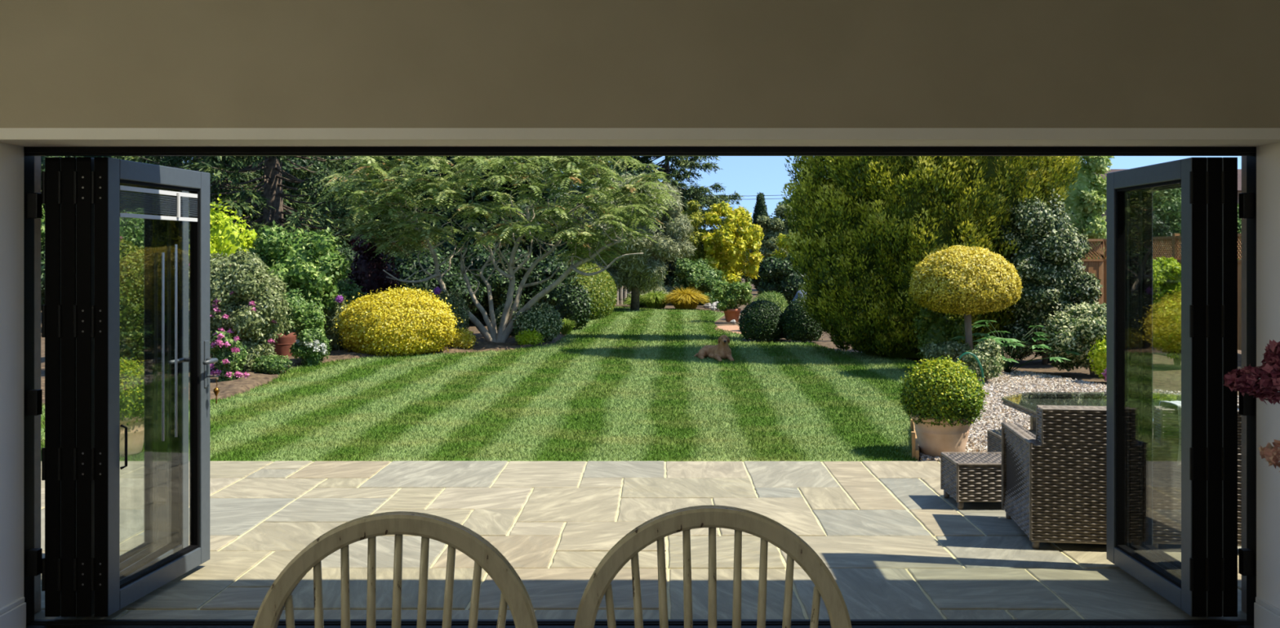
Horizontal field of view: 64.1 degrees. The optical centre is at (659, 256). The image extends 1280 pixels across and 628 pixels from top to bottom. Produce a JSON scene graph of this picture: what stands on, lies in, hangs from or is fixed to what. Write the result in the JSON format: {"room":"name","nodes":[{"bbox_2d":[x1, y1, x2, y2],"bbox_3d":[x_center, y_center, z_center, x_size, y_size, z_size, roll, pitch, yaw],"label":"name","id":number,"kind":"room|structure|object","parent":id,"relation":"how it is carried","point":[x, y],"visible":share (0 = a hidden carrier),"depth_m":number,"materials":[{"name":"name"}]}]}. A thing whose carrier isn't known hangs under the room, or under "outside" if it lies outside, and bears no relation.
{"room":"dining room","nodes":[
{"label":"dining room","id":0,"kind":"room"},
{"bbox_2d":[120,413,144,456],"bbox_3d":[-4.389,1.431,8.270,0.505,0.338,0.505,0,0,0],"label":"pot","id":1,"kind":"object","parent":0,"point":[135,422],"depth_m":8.15,"materials":[{"name":"ceramic"}]},
{"bbox_2d":[0,0,1279,128],"bbox_3d":[0.000,0.225,4.240,7.600,2.750,0.269,0,0,0],"label":"ceiling","id":2,"kind":"structure","parent":0,"point":[64,64],"depth_m":4.11,"materials":[{"name":"paint"}]},
{"bbox_2d":[0,128,1279,608],"bbox_3d":[-0.085,0.541,4.239,5.390,2.117,0.270,0,0,0],"label":"reveal","id":3,"kind":"structure","parent":2,"relation":"attached to","point":[13,141],"depth_m":4.22,"materials":[{"name":"paint"}]},
{"bbox_2d":[0,596,26,627],"bbox_3d":[-2.718,1.526,4.234,0.024,0.148,0.257,0,0,0],"label":"baseboard","id":4,"kind":"structure","parent":3,"relation":"attached to","point":[13,615],"depth_m":4.29,"materials":[{"name":"paint"}]},
{"bbox_2d":[1253,596,1279,627],"bbox_3d":[2.548,1.526,4.234,0.024,0.148,0.257,0,0,0],"label":"baseboard","id":5,"kind":"structure","parent":2,"relation":"attached to","point":[1266,615],"depth_m":4.28,"materials":[{"name":"paint"}]},
{"bbox_2d":[34,155,1246,613],"bbox_3d":[0.000,0.175,4.497,8.600,2.850,0.245,0,0,0],"label":"wall","id":6,"kind":"structure","parent":0,"point":[37,158],"depth_m":4.60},
{"bbox_2d":[23,146,1256,627],"bbox_3d":[-0.085,0.550,4.415,5.430,2.140,0.100,0,0,0],"label":"door frame","id":7,"kind":"structure","parent":6,"relation":"in","point":[33,205],"depth_m":4.39,"materials":[{"name":"black metal"}]},
{"bbox_2d":[41,156,157,616],"bbox_3d":[-2.647,0.567,4.899,0.073,1.997,0.942,0,0,0],"label":"door","id":8,"kind":"structure","parent":7,"relation":"attached to","point":[52,164],"depth_m":4.44,"materials":[{"name":"metal"}]},
{"bbox_2d":[57,156,170,616],"bbox_3d":[-2.579,0.567,4.899,0.073,1.997,0.942,0,0,0],"label":"door","id":9,"kind":"structure","parent":7,"relation":"attached to","point":[68,164],"depth_m":4.44,"materials":[{"name":"metal"}]},
{"bbox_2d":[73,156,188,616],"bbox_3d":[-2.511,0.567,4.899,0.073,1.997,0.942,0,0,0],"label":"door","id":10,"kind":"structure","parent":7,"relation":"attached to","point":[84,165],"depth_m":4.44,"materials":[{"name":"metal"}]},
{"bbox_2d":[90,156,217,617],"bbox_3d":[-2.394,0.567,4.855,0.203,1.997,0.857,0,0,5],"label":"door","id":11,"kind":"structure","parent":7,"relation":"attached to","point":[112,594],"depth_m":4.60,"materials":[{"name":"metal"}]},
{"bbox_2d":[1106,156,1206,616],"bbox_3d":[2.338,0.567,4.857,0.073,1.997,0.857,0,0,0],"label":"door","id":12,"kind":"structure","parent":7,"relation":"attached to","point":[1188,593],"depth_m":4.51,"materials":[{"name":"metal"}]},
{"bbox_2d":[1125,156,1222,616],"bbox_3d":[2.406,0.567,4.857,0.073,1.997,0.857,0,0,0],"label":"door","id":13,"kind":"structure","parent":7,"relation":"attached to","point":[1214,164],"depth_m":4.44,"materials":[{"name":"metal"}]},
{"bbox_2d":[1139,156,1237,616],"bbox_3d":[2.474,0.567,4.857,0.073,1.997,0.857,0,0,0],"label":"door","id":14,"kind":"structure","parent":7,"relation":"attached to","point":[1229,164],"depth_m":4.44,"materials":[{"name":"metal"}]},
{"bbox_2d":[724,307,741,322],"bbox_3d":[1.762,1.435,25.000,0.440,0.330,0.440,0,0,0],"label":"pot","id":15,"kind":"object","parent":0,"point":[731,313],"depth_m":24.84,"materials":[{"name":"ceramic"}]},
{"bbox_2d":[910,409,973,457],"bbox_3d":[2.283,1.431,8.270,0.505,0.338,0.505,0,0,0],"label":"pot","id":16,"kind":"object","parent":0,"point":[935,437],"depth_m":8.09,"materials":[{"name":"ceramic"}]},
{"bbox_3d":[0.000,1.660,0.387,7.600,0.120,7.975,0,0,0],"label":"floor","id":17,"kind":"structure","parent":0,"visible":0},
{"bbox_2d":[253,511,537,627],"bbox_3d":[-0.497,1.050,1.727,0.547,1.107,0.535,0,0,-2],"label":"dining chair","id":18,"kind":"object","parent":17,"relation":"on","point":[514,594],"visible":1,"depth_m":1.96,"materials":[{"name":"beige paint"}]},
{"bbox_2d":[573,505,852,627],"bbox_3d":[0.095,1.050,1.777,0.547,1.107,0.535,0,0,2],"label":"dining chair","id":19,"kind":"object","parent":17,"relation":"on","point":[628,548],"visible":1,"depth_m":2.00,"materials":[{"name":"beige paint"}]},
{"bbox_3d":[1.060,0.700,1.380,0.170,0.300,0.170,0,0,0],"label":"flower vase","id":20,"kind":"object","parent":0,"visible":0},
{"bbox_2d":[1223,359,1279,404],"bbox_3d":[1.010,0.428,1.523,0.124,0.546,0.284,0,0,-42],"label":"dried flower","id":21,"kind":"object","parent":20,"relation":"in","point":[1246,380],"visible":1,"depth_m":1.57,"materials":[{"name":"red plant"}]},
{"bbox_2d":[1257,439,1279,472],"bbox_3d":[1.033,0.492,1.513,0.090,0.418,0.262,0,0,-30],"label":"dried flower","id":22,"kind":"object","parent":20,"relation":"in","point":[1272,454],"visible":1,"depth_m":1.59,"materials":[{"name":"pink plant"}]},
{"bbox_2d":[1261,339,1279,386],"bbox_3d":[1.035,0.416,1.521,0.071,0.570,0.286,0,0,-21],"label":"dried flower","id":23,"kind":"object","parent":20,"relation":"in","point":[1272,353],"visible":0.48,"depth_m":1.62,"materials":[{"name":"red plant"}]},
{"label":"outside","id":24,"kind":"structure","parent":0,"visible":0},
{"bbox_2d":[919,371,1179,461],"bbox_3d":[5.825,1.617,11.355,7.550,0.022,6.690,0,0,0],"label":"gravel path","id":25,"kind":"structure","parent":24,"point":[994,415],"depth_m":11.87,"materials":[{"name":"gravel"}]},
{"bbox_2d":[897,355,989,457],"bbox_3d":[2.283,1.198,8.273,0.715,0.804,0.704,0,0,5],"label":"box ball","id":26,"kind":"object","parent":25,"relation":"on","point":[943,399],"visible":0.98,"depth_m":8.08,"materials":[{"name":"plant"}]},
{"bbox_2d":[964,337,1004,382],"bbox_3d":[4.081,1.321,12.912,0.593,0.606,0.413,0,0,-30],"label":"variegated shrub","id":27,"kind":"object","parent":25,"relation":"on","point":[987,351],"visible":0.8,"depth_m":12.79,"materials":[{"name":"green plant"}]},
{"bbox_2d":[951,320,1084,373],"bbox_3d":[4.798,1.249,14.030,1.716,0.712,1.490,0,0,0],"label":"plant","id":28,"kind":"object","parent":25,"relation":"on","point":[1010,341],"visible":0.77,"depth_m":13.87,"materials":[{"name":"green plant"}]},
{"bbox_2d":[918,368,1238,461],"bbox_3d":[4.436,1.596,10.733,3.804,0.045,7.105,0,0,32],"label":"gravel stones","id":29,"kind":"object","parent":25,"relation":"on","point":[980,437],"visible":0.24,"depth_m":12.04},
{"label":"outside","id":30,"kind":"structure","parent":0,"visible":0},
{"bbox_2d":[40,277,1241,461],"bbox_3d":[0.000,1.765,72.310,180.000,0.270,135.380,0,0,0],"label":"ground","id":31,"kind":"structure","parent":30,"point":[1166,375],"depth_m":15.42,"materials":[{"name":"soil"}]},
{"bbox_2d":[40,203,44,249],"bbox_3d":[-16.230,-0.779,22.136,5.873,4.945,3.952,0,0,3],"label":"tree","id":32,"kind":"object","parent":31,"relation":"on","point":[42,220],"visible":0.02,"depth_m":22.70,"materials":[{"name":"green plant"}]},
{"bbox_2d":[40,155,187,219],"bbox_3d":[-19.242,-2.012,32.898,8.011,7.493,6.747,0,0,18],"label":"tree","id":33,"kind":"object","parent":31,"relation":"on","point":[42,157],"visible":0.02,"depth_m":30.75,"materials":[{"name":"green plant"}]},
{"bbox_2d":[40,226,189,310],"bbox_3d":[-11.027,0.471,22.105,5.954,2.444,3.330,0,0,7],"label":"tree","id":34,"kind":"object","parent":31,"relation":"on","point":[42,251],"visible":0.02,"depth_m":21.66,"materials":[{"name":"green plant"}]},
{"bbox_2d":[102,155,322,251],"bbox_3d":[-12.504,-3.374,27.740,7.910,10.053,7.157,0,0,-4],"label":"spruce tree","id":35,"kind":"object","parent":31,"relation":"on","point":[251,175],"visible":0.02,"depth_m":27.89,"materials":[{"name":"green plant"}]},
{"bbox_2d":[116,155,444,262],"bbox_3d":[-9.742,-3.108,24.846,7.672,9.584,7.993,0,0,0],"label":"spruce tree","id":36,"kind":"object","parent":31,"relation":"on","point":[272,197],"visible":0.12,"depth_m":24.60,"materials":[{"name":"green plant"}]},
{"bbox_2d":[40,330,564,400],"bbox_3d":[-5.700,1.580,16.550,7.800,0.108,10.500,0,0,0],"label":"soil bed","id":37,"kind":"object","parent":31,"relation":"on","point":[228,388],"visible":0.08,"depth_m":15.31,"materials":[{"name":"soil"}]},
{"bbox_2d":[120,231,144,364],"bbox_3d":[-7.221,0.629,13.595,1.343,1.987,0.946,0,0,0],"label":"clipped shrub","id":38,"kind":"object","parent":37,"relation":"on","point":[131,268],"visible":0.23,"depth_m":13.33,"materials":[{"name":"green plant"}]},
{"bbox_2d":[120,203,144,356],"bbox_3d":[-8.217,0.405,15.624,1.442,2.458,1.560,0,0,-44],"label":"shrub","id":39,"kind":"object","parent":37,"relation":"on","point":[134,227],"visible":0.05,"depth_m":15.55,"materials":[{"name":"green plant"}]},
{"bbox_2d":[188,193,259,261],"bbox_3d":[-8.030,0.237,18.509,1.463,2.769,1.233,0,0,-15],"label":"shrub","id":40,"kind":"object","parent":37,"relation":"on","point":[224,236],"visible":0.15,"depth_m":18.42,"materials":[{"name":"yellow plant"}]},
{"bbox_2d":[209,330,249,382],"bbox_3d":[-5.485,1.286,12.969,0.475,0.704,0.524,0,0,-36],"label":"flowering shrub","id":41,"kind":"object","parent":37,"relation":"on","point":[228,352],"visible":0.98,"depth_m":12.88,"materials":[{"name":"green plant"}]},
{"bbox_2d":[188,246,297,371],"bbox_3d":[-5.906,0.754,14.151,1.549,1.776,1.456,0,0,33],"label":"flowering shrub","id":42,"kind":"object","parent":37,"relation":"on","point":[243,304],"visible":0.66,"depth_m":13.76,"materials":[{"name":"green plant"}]},
{"bbox_2d":[248,354,294,374],"bbox_3d":[-5.304,1.476,13.904,0.645,0.299,0.364,0,0,0],"label":"plant","id":43,"kind":"object","parent":37,"relation":"on","point":[273,364],"visible":1,"depth_m":13.80,"materials":[{"name":"green plant"}]},
{"bbox_2d":[267,269,288,296],"bbox_3d":[-6.462,0.914,16.534,1.042,1.416,0.748,0,0,-29],"label":"shrub","id":44,"kind":"object","parent":37,"relation":"on","point":[279,283],"visible":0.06,"depth_m":16.45,"materials":[{"name":"green plant"}]},
{"bbox_2d":[270,330,296,356],"bbox_3d":[-5.890,1.397,16.000,0.410,0.435,0.410,0,0,0],"label":"terracotta pot","id":45,"kind":"object","parent":37,"relation":"on","point":[284,342],"visible":0.48,"depth_m":15.84,"materials":[{"name":"ceramic"}]},
{"bbox_2d":[271,284,311,346],"bbox_3d":[-5.950,1.039,16.356,1.024,1.169,0.832,0,0,18],"label":"shrub","id":46,"kind":"object","parent":37,"relation":"on","point":[293,299],"visible":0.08,"depth_m":16.21,"materials":[{"name":"green plant"}]},
{"bbox_2d":[240,219,353,315],"bbox_3d":[-6.230,0.509,17.370,1.766,2.273,1.823,0,0,36],"label":"leafy shrub","id":47,"kind":"object","parent":37,"relation":"on","point":[312,263],"visible":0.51,"depth_m":17.13,"materials":[{"name":"green plant"}]},
{"bbox_2d":[289,300,328,341],"bbox_3d":[-5.241,1.135,15.215,0.550,0.974,0.551,0,0,-11],"label":"plant","id":48,"kind":"object","parent":37,"relation":"on","point":[306,317],"visible":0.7,"depth_m":15.11,"materials":[{"name":"green plant"}]},
{"bbox_2d":[288,326,332,366],"bbox_3d":[-5.115,1.322,14.932,0.595,0.603,0.521,0,0,-38],"label":"plant","id":49,"kind":"object","parent":37,"relation":"on","point":[311,345],"visible":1,"depth_m":14.84,"materials":[{"name":"green plant"}]},
{"bbox_2d":[324,295,349,350],"bbox_3d":[-5.399,1.151,17.209,0.573,1.075,0.532,0,0,-36],"label":"plant","id":50,"kind":"object","parent":37,"relation":"on","point":[332,335],"visible":0.52,"depth_m":17.10,"materials":[{"name":"green plant"}]},
{"bbox_2d":[336,277,367,302],"bbox_3d":[-5.903,1.004,18.887,0.966,1.239,0.974,0,0,25],"label":"shrub","id":51,"kind":"object","parent":37,"relation":"on","point":[350,289],"visible":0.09,"depth_m":18.84,"materials":[{"name":"green plant"}]},
{"bbox_2d":[343,231,401,297],"bbox_3d":[-5.626,0.534,19.887,1.228,2.176,0.980,0,0,-7],"label":"shrub","id":52,"kind":"object","parent":37,"relation":"on","point":[369,273],"visible":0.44,"depth_m":19.74,"materials":[{"name":"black plant"}]},
{"bbox_2d":[330,283,463,356],"bbox_3d":[-4.341,1.035,16.901,2.040,1.183,1.859,0,0,-32],"label":"shrub","id":53,"kind":"object","parent":37,"relation":"on","point":[395,322],"visible":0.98,"depth_m":16.36,"materials":[{"name":"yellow plant"}]},
{"bbox_2d":[431,286,471,331],"bbox_3d":[-3.796,1.077,18.285,0.790,1.091,0.792,0,0,43],"label":"variegated shrub","id":54,"kind":"object","parent":37,"relation":"on","point":[460,312],"visible":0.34,"depth_m":18.16,"materials":[{"name":"green plant"}]},
{"bbox_2d":[448,328,477,349],"bbox_3d":[-3.425,1.425,17.594,0.602,0.427,0.500,0,0,0],"label":"shrub","id":55,"kind":"object","parent":37,"relation":"on","point":[465,340],"visible":0.77,"depth_m":17.48,"materials":[{"name":"green plant"}]},
{"bbox_2d":[312,155,679,342],"bbox_3d":[-2.969,-0.484,18.782,6.665,4.354,4.530,0,0,-7],"label":"tree","id":56,"kind":"object","parent":37,"relation":"on","point":[402,232],"visible":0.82,"depth_m":18.06,"materials":[{"name":"green plant"}]},
{"bbox_2d":[488,301,522,335],"bbox_3d":[-2.906,1.232,20.197,0.869,0.785,0.871,0,0,45],"label":"variegated shrub","id":57,"kind":"object","parent":37,"relation":"on","point":[498,313],"visible":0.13,"depth_m":20.00,"materials":[{"name":"green plant"}]},
{"bbox_2d":[515,328,544,345],"bbox_3d":[-2.336,1.459,18.297,0.552,0.383,0.510,0,0,0],"label":"shrub","id":58,"kind":"object","parent":37,"relation":"on","point":[528,336],"visible":0.98,"depth_m":18.17,"materials":[{"name":"green plant"}]},
{"bbox_2d":[511,300,564,342],"bbox_3d":[-2.276,1.220,18.912,1.031,0.833,0.931,0,0,0],"label":"variegated shrub","id":59,"kind":"object","parent":37,"relation":"on","point":[547,320],"visible":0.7,"depth_m":18.62,"materials":[{"name":"green plant"}]},
{"bbox_2d":[560,317,575,334],"bbox_3d":[-1.953,1.431,20.987,0.501,0.350,0.524,0,0,0],"label":"ornamental grass","id":60,"kind":"object","parent":37,"relation":"on","point":[568,326],"depth_m":20.93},
{"bbox_2d":[209,155,399,250],"bbox_3d":[-11.840,-2.557,36.064,8.025,8.427,7.247,0,0,8],"label":"tree","id":61,"kind":"object","parent":31,"relation":"on","point":[295,160],"visible":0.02,"depth_m":33.16,"materials":[{"name":"green plant"}]},
{"bbox_2d":[336,240,487,313],"bbox_3d":[-6.195,0.651,23.534,4.773,2.065,3.038,0,0,11],"label":"tree","id":62,"kind":"object","parent":31,"relation":"on","point":[406,268],"visible":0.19,"depth_m":22.68,"materials":[{"name":"green plant"}]},
{"bbox_2d":[360,155,575,269],"bbox_3d":[-6.173,-1.879,32.501,6.794,7.153,6.308,0,0,-11],"label":"tree","id":63,"kind":"object","parent":31,"relation":"on","point":[447,247],"visible":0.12,"depth_m":30.61,"materials":[{"name":"green plant"}]},
{"bbox_2d":[546,164,664,299],"bbox_3d":[-2.624,-0.918,38.800,5.936,5.310,5.160,0,0,-3],"label":"tree","id":64,"kind":"object","parent":31,"relation":"on","point":[633,171],"visible":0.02,"depth_m":37.65,"materials":[{"name":"green plant"}]},
{"bbox_2d":[639,289,670,308],"bbox_3d":[-0.143,1.278,31.879,1.428,0.659,1.359,0,0,5],"label":"ornamental grass","id":65,"kind":"object","parent":31,"relation":"on","point":[653,300],"depth_m":31.64,"materials":[{"name":"plant"}]},
{"bbox_2d":[652,283,684,304],"bbox_3d":[0.178,1.246,34.375,1.699,0.896,1.183,0,0,7],"label":"shrub","id":66,"kind":"object","parent":31,"relation":"on","point":[667,289],"visible":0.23,"depth_m":34.22,"materials":[{"name":"green plant"}]},
{"bbox_2d":[662,256,683,288],"bbox_3d":[1.114,0.499,41.923,2.837,2.358,1.945,0,0,-14],"label":"tree","id":67,"kind":"object","parent":31,"relation":"on","point":[670,277],"visible":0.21,"depth_m":41.45,"materials":[{"name":"green plant"}]},
{"bbox_2d":[604,155,760,284],"bbox_3d":[0.538,-4.690,45.575,8.753,14.419,7.908,0,0,-25],"label":"spruce tree","id":68,"kind":"object","parent":31,"relation":"on","point":[704,199],"visible":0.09,"depth_m":44.82,"materials":[{"name":"green plant"}]},
{"bbox_2d":[660,286,711,308],"bbox_3d":[0.803,1.236,31.599,1.701,0.743,1.634,0,0,20],"label":"ornamental grass","id":69,"kind":"object","parent":31,"relation":"on","point":[683,299],"depth_m":31.32,"materials":[{"name":"plant"}]},
{"bbox_2d":[675,199,706,266],"bbox_3d":[1.150,-0.176,35.937,1.365,3.690,1.183,0,0,-42],"label":"cypress","id":70,"kind":"object","parent":31,"relation":"on","point":[695,216],"visible":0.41,"depth_m":35.71,"materials":[{"name":"green plant"}]},
{"bbox_2d":[671,257,726,304],"bbox_3d":[1.460,0.847,34.484,2.266,1.688,1.400,0,0,-4],"label":"bush","id":71,"kind":"object","parent":31,"relation":"on","point":[697,274],"visible":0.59,"depth_m":34.21,"materials":[{"name":"green plant"}]},
{"bbox_2d":[698,200,764,284],"bbox_3d":[2.457,-0.164,35.894,2.363,3.638,2.037,0,0,-34],"label":"tree","id":72,"kind":"object","parent":31,"relation":"on","point":[726,248],"visible":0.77,"depth_m":35.52,"materials":[{"name":"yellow plant"}]},
{"bbox_2d":[710,280,753,322],"bbox_3d":[1.759,1.094,25.064,1.045,1.012,0.836,0,0,-3],"label":"potted shrub","id":73,"kind":"object","parent":31,"relation":"on","point":[731,295],"visible":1,"depth_m":24.80,"materials":[{"name":"green plant"}]},
{"bbox_2d":[750,192,771,290],"bbox_3d":[4.735,-0.694,47.991,1.053,4.717,1.026,0,0,-33],"label":"columnar cypress","id":74,"kind":"object","parent":31,"relation":"on","point":[760,209],"visible":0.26,"depth_m":47.72,"materials":[{"name":"green plant"}]},
{"bbox_2d":[737,297,785,341],"bbox_3d":[1.952,1.207,19.601,0.916,0.836,0.918,0,0,31],"label":"box ball","id":75,"kind":"object","parent":31,"relation":"on","point":[762,322],"visible":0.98,"depth_m":19.33,"materials":[{"name":"green plant"}]},
{"bbox_2d":[749,290,788,312],"bbox_3d":[2.346,1.216,22.010,1.001,1.007,0.867,0,0,0],"label":"bush","id":76,"kind":"object","parent":31,"relation":"on","point":[773,296],"visible":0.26,"depth_m":21.87,"materials":[{"name":"green plant"}]},
{"bbox_2d":[755,204,796,259],"bbox_3d":[5.101,-0.310,43.807,2.136,3.930,2.016,0,0,18],"label":"tree","id":77,"kind":"object","parent":31,"relation":"on","point":[773,227],"visible":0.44,"depth_m":43.60,"materials":[{"name":"green plant"}]},
{"bbox_2d":[756,253,811,304],"bbox_3d":[3.371,0.756,26.468,1.762,1.808,1.467,0,0,12],"label":"bush","id":78,"kind":"object","parent":31,"relation":"on","point":[775,274],"visible":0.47,"depth_m":26.11,"materials":[{"name":"green plant"}]},
{"bbox_2d":[770,224,801,259],"bbox_3d":[4.077,0.270,30.011,1.774,2.768,1.475,0,0,0],"label":"tree","id":79,"kind":"object","parent":31,"relation":"on","point":[783,244],"visible":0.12,"depth_m":29.67,"materials":[{"name":"green plant"}]},
{"bbox_2d":[780,295,824,342],"bbox_3d":[2.724,1.179,19.399,0.879,0.889,0.765,0,0,19],"label":"box ball","id":80,"kind":"object","parent":31,"relation":"on","point":[798,326],"visible":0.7,"depth_m":19.15,"materials":[{"name":"green plant"}]},
{"bbox_2d":[780,155,1081,359],"bbox_3d":[4.470,-2.402,16.360,5.139,8.104,3.550,0,0,0],"label":"conifer","id":81,"kind":"object","parent":31,"relation":"on","point":[876,218],"visible":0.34,"depth_m":15.41,"materials":[{"name":"green plant"}]},
{"bbox_2d":[911,306,974,359],"bbox_3d":[3.954,1.111,14.388,0.824,1.022,0.701,0,0,0],"label":"shrub","id":82,"kind":"object","parent":31,"relation":"on","point":[934,326],"visible":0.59,"depth_m":14.25,"materials":[{"name":"green plant"}]},
{"bbox_2d":[920,340,972,366],"bbox_3d":[3.839,1.376,13.641,0.653,0.498,0.619,0,0,0],"label":"shrub","id":83,"kind":"object","parent":31,"relation":"on","point":[947,348],"visible":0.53,"depth_m":13.50,"materials":[{"name":"green plant"}]},
{"bbox_2d":[906,244,1022,349],"bbox_3d":[4.090,0.718,13.696,1.444,1.767,1.446,0,0,38],"label":"topiary tree","id":84,"kind":"object","parent":31,"relation":"on","point":[957,279],"visible":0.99,"depth_m":13.25,"materials":[{"name":"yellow plant"}]},
{"bbox_2d":[994,182,1103,364],"bbox_3d":[5.819,0.241,15.265,1.573,2.761,1.148,0,0,-3],"label":"shrub","id":85,"kind":"object","parent":31,"relation":"on","point":[1050,251],"visible":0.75,"depth_m":15.03,"materials":[{"name":"green plant"}]},
{"bbox_2d":[1041,301,1106,376],"bbox_3d":[5.840,1.117,13.931,1.096,1.042,1.195,0,0,39],"label":"shrub","id":86,"kind":"object","parent":31,"relation":"on","point":[1084,323],"visible":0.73,"depth_m":13.71,"materials":[{"name":"green plant"}]},
{"bbox_2d":[1060,155,1114,262],"bbox_3d":[9.774,-0.627,23.843,1.779,4.560,1.550,0,0,35],"label":"tree","id":87,"kind":"object","parent":31,"relation":"on","point":[1086,202],"visible":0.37,"depth_m":23.51,"materials":[{"name":"green plant"}]},
{"bbox_2d":[1076,239,1104,304],"bbox_3d":[9.124,0.580,22.500,1.311,2.040,0.100,0,0,0],"label":"fence","id":88,"kind":"object","parent":31,"relation":"on","point":[1095,266],"visible":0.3,"depth_m":22.49,"materials":[{"name":"brown wood"}]},
{"bbox_2d":[1086,335,1106,380],"bbox_3d":[5.761,1.284,12.979,0.580,0.678,0.721,0,0,0],"label":"shrub","id":89,"kind":"object","parent":31,"relation":"on","point":[1100,356],"visible":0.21,"depth_m":12.93,"materials":[{"name":"green plant"}]},
{"bbox_2d":[1103,209,1181,302],"bbox_3d":[11.366,0.262,24.327,2.234,2.790,1.476,0,0,8],"label":"tree","id":90,"kind":"object","parent":31,"relation":"on","point":[1161,228],"visible":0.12,"depth_m":24.20,"materials":[{"name":"green plant"}]},
{"bbox_2d":[1088,168,1241,259],"bbox_3d":[18.250,-0.700,35.000,7.500,4.600,6.800,0,0,0],"label":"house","id":91,"kind":"structure","parent":31,"relation":"on","point":[1239,171],"depth_m":33.95,"materials":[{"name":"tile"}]},
{"bbox_2d":[1152,256,1181,365],"bbox_3d":[7.641,0.807,15.162,1.271,1.631,1.323,0,0,-31],"label":"shrub","id":92,"kind":"object","parent":31,"relation":"on","point":[1166,276],"visible":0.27,"depth_m":14.94,"materials":[{"name":"green plant"}]},
{"bbox_2d":[1102,233,1241,350],"bbox_3d":[9.750,0.580,15.431,0.100,2.040,13.961,0,0,0],"label":"fence","id":93,"kind":"object","parent":31,"relation":"on","point":[1175,239],"visible":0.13,"depth_m":19.25,"materials":[{"name":"brown wood"}]},
{"bbox_2d":[1105,187,1241,259],"bbox_3d":[13.635,-0.280,26.922,3.963,3.874,3.376,0,0,-43],"label":"tree","id":94,"kind":"object","parent":31,"relation":"on","point":[1166,203],"visible":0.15,"depth_m":25.87,"materials":[{"name":"green plant"}]},
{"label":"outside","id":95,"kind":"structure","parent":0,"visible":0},
{"bbox_2d":[40,305,921,461],"bbox_3d":[-0.398,1.616,18.628,11.449,0.024,26.050,0,0,19],"label":"lawn","id":96,"kind":"structure","parent":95,"point":[683,391],"depth_m":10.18,"materials":[{"name":"plant"}]},
{"bbox_2d":[120,355,144,456],"bbox_3d":[-4.394,1.198,8.271,0.729,0.804,0.717,0,0,-12],"label":"box ball","id":97,"kind":"object","parent":96,"relation":"on","point":[131,373],"visible":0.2,"depth_m":8.13,"materials":[{"name":"plant"}]},
{"bbox_2d":[443,247,579,324],"bbox_3d":[-3.896,0.710,24.785,3.933,1.925,2.395,0,0,7],"label":"tree","id":98,"kind":"object","parent":96,"relation":"on","point":[544,268],"visible":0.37,"depth_m":24.20,"materials":[{"name":"green plant"}]},
{"bbox_2d":[554,280,592,329],"bbox_3d":[-1.893,1.075,22.285,0.842,1.135,0.719,0,0,0],"label":"shrub","id":99,"kind":"object","parent":96,"relation":"on","point":[573,304],"visible":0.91,"depth_m":22.12,"materials":[{"name":"green plant"}]},
{"bbox_2d":[567,262,617,319],"bbox_3d":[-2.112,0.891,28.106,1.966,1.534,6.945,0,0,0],"label":"shrub","id":100,"kind":"object","parent":96,"relation":"on","point":[602,288],"visible":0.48,"depth_m":26.09,"materials":[{"name":"green plant"}]},
{"bbox_2d":[573,173,696,310],"bbox_3d":[-0.804,-0.426,30.343,3.573,4.164,2.864,0,0,-22],"label":"tree","id":101,"kind":"object","parent":96,"relation":"on","point":[639,273],"visible":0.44,"depth_m":29.79,"materials":[{"name":"green plant"}]},
{"bbox_2d":[693,334,733,361],"bbox_3d":[0.852,1.409,15.925,0.443,0.398,0.934,0,0,-26],"label":"dog","id":102,"kind":"object","parent":96,"relation":"on","point":[719,351],"visible":0.95,"depth_m":15.80},
{"bbox_2d":[910,418,919,461],"bbox_3d":[2.184,1.510,8.769,0.054,0.220,1.450,0,0,13],"label":"edging","id":103,"kind":"object","parent":96,"relation":"on","point":[915,450],"visible":0.67,"depth_m":8.09,"materials":[{"name":"brown wood"}]},
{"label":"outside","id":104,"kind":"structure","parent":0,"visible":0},
{"bbox_2d":[34,460,1246,619],"bbox_3d":[0.193,1.614,6.237,19.278,0.032,3.542,0,0,0],"label":"patio","id":105,"kind":"structure","parent":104,"point":[889,537],"depth_m":5.75,"materials":[{"name":"stone"}]},
{"bbox_2d":[940,452,1006,509],"bbox_3d":[2.095,1.452,6.630,0.448,0.297,0.378,0,0,0],"label":"footstool","id":106,"kind":"object","parent":105,"relation":"on","point":[966,477],"visible":0.73,"depth_m":6.45,"materials":[{"name":"wicker"}]},
{"bbox_2d":[986,429,1035,452],"bbox_3d":[2.680,1.450,7.500,0.438,0.299,0.378,0,0,0],"label":"footstool","id":107,"kind":"object","parent":105,"relation":"on","point":[993,436],"visible":0.12,"depth_m":7.58,"materials":[{"name":"wicker"}]},
{"bbox_2d":[1001,404,1106,548],"bbox_3d":[2.332,1.213,5.899,0.550,0.774,0.718,0,0,7],"label":"wicker armchair","id":108,"kind":"object","parent":105,"relation":"on","point":[1054,487],"visible":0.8,"depth_m":5.56,"materials":[{"name":"wicker"}]},
{"bbox_2d":[1001,391,1238,429],"bbox_3d":[3.420,1.341,7.450,1.580,0.517,1.440,0,0,0],"label":"garden table","id":109,"kind":"object","parent":105,"relation":"on","point":[1026,402],"visible":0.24,"depth_m":7.78,"materials":[{"name":"clear glass"}]},
{"bbox_2d":[1152,405,1241,548],"bbox_3d":[2.970,1.213,5.869,0.550,0.774,0.718,0,0,7],"label":"wicker armchair","id":110,"kind":"object","parent":105,"relation":"on","point":[1166,474],"visible":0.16,"depth_m":5.54,"materials":[{"name":"wicker"}]},
{"bbox_2d":[1159,400,1181,465],"bbox_3d":[2.901,0.964,5.609,0.228,0.332,0.205,0,0,0],"label":"towel","id":111,"kind":"object","parent":110,"relation":"on","point":[1178,403],"visible":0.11,"depth_m":5.53,"materials":[{"name":"fabric"}]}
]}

